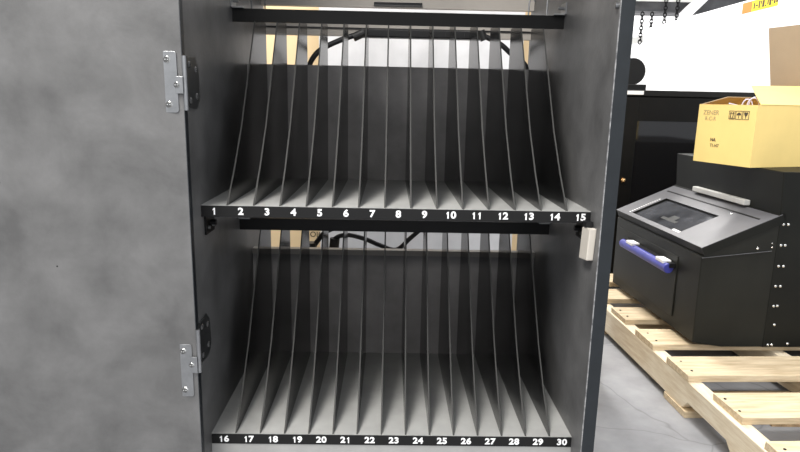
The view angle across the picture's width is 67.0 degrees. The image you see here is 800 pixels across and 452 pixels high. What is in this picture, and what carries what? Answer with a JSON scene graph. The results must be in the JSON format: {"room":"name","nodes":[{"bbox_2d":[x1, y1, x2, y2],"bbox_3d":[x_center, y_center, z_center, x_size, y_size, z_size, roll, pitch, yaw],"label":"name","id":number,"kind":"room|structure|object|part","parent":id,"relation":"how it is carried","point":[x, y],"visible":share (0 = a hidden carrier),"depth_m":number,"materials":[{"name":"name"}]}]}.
{"room":"warehouse","nodes":[
{"label":"warehouse","id":0,"kind":"room"},
{"bbox_2d":[631,16,686,83],"bbox_3d":[1.129,-2.259,6.613,15.000,3.700,0.100,1,12,-1],"label":"wall","id":1,"kind":"structure","parent":0,"point":[636,51],"depth_m":6.60,"materials":[{"name":"white paint"}]},
{"bbox_2d":[593,287,799,451],"bbox_3d":[1.164,0.631,2.057,15.000,0.100,14.000,1,12,-1],"label":"floor","id":2,"kind":"structure","parent":0,"point":[634,415],"depth_m":1.92,"materials":[{"name":"concrete"}]},
{"bbox_2d":[0,0,635,451],"bbox_3d":[-0.273,-0.229,1.085,1.179,1.920,0.631,1,12,-1],"label":"tall cabinet","id":3,"kind":"object","parent":2,"relation":"on","point":[152,152],"visible":1,"depth_m":1.01,"materials":[{"name":"grey metal"}]},
{"bbox_3d":[-0.578,-0.182,0.806,0.562,1.810,0.017,0,12,-7],"label":"door","id":4,"kind":"part","parent":3,"relation":"part of","materials":[{"name":"grey metal"}]},
{"bbox_3d":[-0.315,-0.227,1.121,0.020,1.900,0.560,1,12,-1],"label":"panel","id":5,"kind":"part","parent":3,"relation":"part of","materials":[{"name":"grey metal"}]},
{"bbox_2d":[309,231,331,246],"bbox_3d":[-0.162,0.024,1.369,0.104,0.095,0.026,1,12,-1],"label":"power cable","id":6,"kind":"object","parent":3,"relation":"attached to","point":[316,242],"visible":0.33,"depth_m":1.36,"materials":[{"name":"black rubber"}]},
{"bbox_2d":[308,29,364,64],"bbox_3d":[-0.144,-0.371,1.301,0.142,0.106,0.026,1,12,-1],"label":"power cable","id":7,"kind":"object","parent":3,"relation":"attached to","point":[359,34],"visible":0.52,"depth_m":1.29,"materials":[{"name":"black rubber"}]},
{"bbox_2d":[329,232,419,248],"bbox_3d":[-0.052,0.028,1.351,0.214,0.065,0.021,1,12,-1],"label":"power cable","id":8,"kind":"object","parent":3,"relation":"attached to","point":[334,241],"visible":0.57,"depth_m":1.35,"materials":[{"name":"black rubber"}]},
{"bbox_2d":[370,30,379,35],"bbox_3d":[-0.054,-0.417,1.309,0.022,0.011,0.002,1,12,-1],"label":"socket","id":9,"kind":"object","parent":3,"relation":"attached to","point":[372,32],"depth_m":1.31,"materials":[{"name":"black plastic"}]},
{"bbox_3d":[-0.007,-0.208,1.240,0.600,0.228,0.012,1,12,-1],"label":"panel","id":10,"kind":"part","parent":3,"relation":"part of","materials":[{"name":"metal"}]},
{"bbox_2d":[212,352,571,439],"bbox_3d":[-0.015,0.323,1.173,0.600,0.018,0.335,1,12,-1],"label":"shelf","id":11,"kind":"object","parent":3,"relation":"attached to","point":[225,426],"depth_m":1.09,"materials":[{"name":"metal"}]},
{"bbox_3d":[-0.015,0.165,1.317,0.600,0.232,0.012,1,12,-1],"label":"panel","id":12,"kind":"part","parent":3,"relation":"part of","materials":[{"name":"metal"}]},
{"bbox_2d":[389,31,398,35],"bbox_3d":[-0.013,-0.417,1.310,0.022,0.011,0.002,1,12,-1],"label":"socket","id":13,"kind":"object","parent":3,"relation":"attached to","point":[391,33],"depth_m":1.31,"materials":[{"name":"black plastic"}]},
{"bbox_3d":[-0.010,-0.002,1.182,0.600,0.023,0.022,1,12,-1],"label":"divider rail","id":14,"kind":"part","parent":3,"relation":"part of","materials":[{"name":"black metal"}]},
{"bbox_2d":[201,179,590,218],"bbox_3d":[-0.007,-0.052,1.095,0.600,0.018,0.335,1,12,-1],"label":"shelf","id":15,"kind":"object","parent":3,"relation":"attached to","point":[269,203],"depth_m":0.97,"materials":[{"name":"metal"}]},
{"bbox_3d":[-0.005,-0.440,1.346,0.600,0.038,0.018,1,12,-1],"label":"rail","id":16,"kind":"part","parent":3,"relation":"part of","materials":[{"name":"black metal"}]},
{"bbox_3d":[-0.002,-0.377,1.104,0.600,0.023,0.022,1,12,-1],"label":"divider rail","id":17,"kind":"part","parent":3,"relation":"part of","materials":[{"name":"black metal"}]},
{"bbox_2d":[408,31,417,36],"bbox_3d":[0.028,-0.416,1.310,0.022,0.011,0.002,1,12,-1],"label":"socket","id":18,"kind":"object","parent":3,"relation":"attached to","point":[413,33],"depth_m":1.31,"materials":[{"name":"black plastic"}]},
{"bbox_2d":[478,29,528,69],"bbox_3d":[0.224,-0.373,1.305,0.117,0.096,0.016,1,12,-1],"label":"power cable","id":19,"kind":"object","parent":3,"relation":"attached to","point":[482,34],"visible":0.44,"depth_m":1.29,"materials":[{"name":"black rubber"}]},
{"bbox_3d":[0.305,-0.216,1.133,0.020,1.900,0.559,1,12,-1],"label":"panel","id":20,"kind":"part","parent":3,"relation":"part of","materials":[{"name":"grey metal"}]},
{"bbox_2d":[266,6,530,250],"bbox_3d":[-0.074,-0.236,2.174,1.600,1.500,0.381,1,12,-1],"label":"carton","id":21,"kind":"object","parent":2,"relation":"on","point":[312,41],"visible":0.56,"depth_m":1.91,"materials":[{"name":"brown cardboard"}]},
{"bbox_2d":[319,7,524,249],"bbox_3d":[0.055,-0.135,1.894,0.608,1.420,0.025,1,12,-1],"label":"wall","id":22,"kind":"structure","parent":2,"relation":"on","point":[398,48],"depth_m":1.80,"materials":[{"name":"white paint"}]},
{"bbox_2d":[610,90,755,273],"bbox_3d":[1.423,-0.236,3.460,0.716,1.036,0.748,1,12,-1],"label":"base cabinet","id":23,"kind":"object","parent":2,"relation":"on","point":[659,126],"visible":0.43,"depth_m":3.06,"materials":[{"name":"black metal"}]},
{"bbox_2d":[628,84,645,89],"bbox_3d":[1.213,-0.775,3.399,0.220,0.036,0.300,1,12,-1],"label":"switch box","id":24,"kind":"object","parent":23,"relation":"on","point":[630,86],"visible":0.14,"depth_m":3.25,"materials":[{"name":"black plastic"}]},
{"bbox_2d":[628,58,645,83],"bbox_3d":[1.299,-0.871,3.417,0.148,0.148,0.072,1,12,-1],"label":"cable reel","id":25,"kind":"object","parent":24,"relation":"on","point":[637,70],"visible":0.43,"depth_m":3.38,"materials":[{"name":"black plastic"}]},
{"bbox_3d":[1.445,-0.162,3.131,0.515,0.745,0.006,1,12,-1],"label":"glass pane","id":26,"kind":"part","parent":23,"relation":"part of","materials":[{"name":"black glass"}]},
{"bbox_2d":[605,274,799,451],"bbox_3d":[1.330,0.465,2.276,0.904,0.141,1.755,1,12,-3],"label":"wooden pallet","id":27,"kind":"object","parent":2,"relation":"on","point":[639,331],"visible":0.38,"depth_m":1.95,"materials":[{"name":"brown wood"}]},
{"bbox_2d":[613,153,799,346],"bbox_3d":[1.405,0.051,2.411,0.892,0.614,0.724,1,12,-3],"label":"machine","id":28,"kind":"object","parent":27,"relation":"on","point":[714,253],"visible":1,"depth_m":2.11,"materials":[{"name":"paint"}]},
{"bbox_3d":[0.996,0.166,2.488,0.004,0.228,0.555,1,12,-3],"label":"drawer","id":29,"kind":"part","parent":28,"relation":"part of","materials":[{"name":"black metal"}]},
{"bbox_3d":[0.975,0.115,2.418,0.037,0.037,0.410,1,12,-3],"label":"blue handle","id":30,"kind":"part","parent":28,"relation":"part of","materials":[{"name":"blue plastic"}]},
{"bbox_2d":[613,216,778,346],"bbox_3d":[1.130,0.129,2.415,0.260,0.451,0.715,1,12,-3],"label":"cabinet","id":31,"kind":"object","parent":28,"relation":"attached to","point":[720,286],"depth_m":2.10,"materials":[{"name":"metal"}]},
{"bbox_3d":[1.129,-0.056,2.377,0.264,0.118,0.723,1,12,-3],"label":"lid plate","id":32,"kind":"part","parent":28,"relation":"part of","materials":[{"name":"grey metal"}]},
{"bbox_3d":[1.135,-0.041,2.380,0.275,0.144,0.723,1,12,-3],"label":"lid","id":33,"kind":"part","parent":28,"relation":"part of","materials":[{"name":"grey metal"}]},
{"bbox_2d":[693,25,799,167],"bbox_3d":[1.351,-0.484,2.220,0.364,0.509,0.305,-3,12,-19],"label":"carton","id":34,"kind":"object","parent":28,"relation":"on","point":[766,134],"depth_m":2.16,"materials":[{"name":"beige cardboard"}]},
{"bbox_2d":[704,110,718,114],"bbox_3d":[1.155,-0.422,2.243,0.001,0.016,0.072,-3,12,-18],"label":"print","id":35,"kind":"object","parent":34,"relation":"attached to","point":[716,112],"depth_m":2.24},
{"bbox_3d":[1.240,-0.347,2.185,0.108,0.238,0.054,11,15,38],"label":"cable coil","id":36,"kind":"part","parent":34,"relation":"part of","materials":[{"name":"white plastic"}]},
{"bbox_2d":[639,0,799,92],"bbox_3d":[2.143,-0.517,3.687,0.622,1.522,2.070,1,12,-1],"label":"wall","id":37,"kind":"structure","parent":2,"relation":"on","point":[724,49],"depth_m":3.51,"materials":[{"name":"white paint"}]},
{"bbox_2d":[753,0,777,8],"bbox_3d":[1.854,-1.133,3.067,0.001,0.041,0.204,1,12,-1],"label":"print","id":38,"kind":"object","parent":37,"relation":"attached to","point":[757,4],"depth_m":3.07,"materials":[{"name":"yellow paper"}]},
{"bbox_3d":[1.556,-0.873,4.978,0.200,1.670,0.220,1,12,-1],"label":"steel post","id":39,"kind":"object","parent":2,"relation":"on","visible":0},
{"bbox_2d":[632,36,643,43],"bbox_3d":[1.840,-1.467,4.792,0.418,0.120,0.050,1,12,-1],"label":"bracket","id":40,"kind":"object","parent":39,"relation":"attached to","point":[634,39],"visible":0.07,"depth_m":4.77,"materials":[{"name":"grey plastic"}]},
{"bbox_2d":[635,0,746,16],"bbox_3d":[2.755,-1.768,4.794,3.000,0.255,0.190,1,12,-1],"label":"steel beam","id":41,"kind":"structure","parent":39,"relation":"on","point":[688,8],"depth_m":4.79,"materials":[{"name":"grey metal"}]},
{"bbox_2d":[638,11,644,44],"bbox_3d":[1.894,-1.554,4.749,0.027,0.252,0.027,11,15,39],"label":"hanging chain","id":42,"kind":"object","parent":41,"relation":"hanging from","point":[641,15],"visible":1,"depth_m":4.74,"materials":[{"name":"black paint"}]},
{"bbox_2d":[649,11,653,27],"bbox_3d":[1.970,-1.591,4.742,0.026,0.174,0.026,12,16,43],"label":"chain","id":43,"kind":"object","parent":41,"relation":"hanging from","point":[651,16],"visible":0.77,"depth_m":4.73,"materials":[{"name":"black paint"}]},
{"bbox_3d":[1.766,-1.774,4.701,1.020,0.045,0.020,1,12,-1],"label":"beam rail","id":44,"kind":"part","parent":41,"relation":"part of","materials":[{"name":"grey metal"}]},
{"bbox_2d":[662,0,667,23],"bbox_3d":[2.064,-1.658,4.709,0.026,0.226,0.026,12,16,43],"label":"chain","id":45,"kind":"object","parent":41,"relation":"hanging from","point":[666,2],"visible":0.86,"depth_m":4.70,"materials":[{"name":"black paint"}]},
{"bbox_2d":[674,0,679,20],"bbox_3d":[2.157,-1.656,4.711,0.026,0.226,0.026,12,16,43],"label":"chain","id":46,"kind":"object","parent":41,"relation":"hanging from","point":[677,6],"visible":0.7,"depth_m":4.70,"materials":[{"name":"black paint"}]}
]}

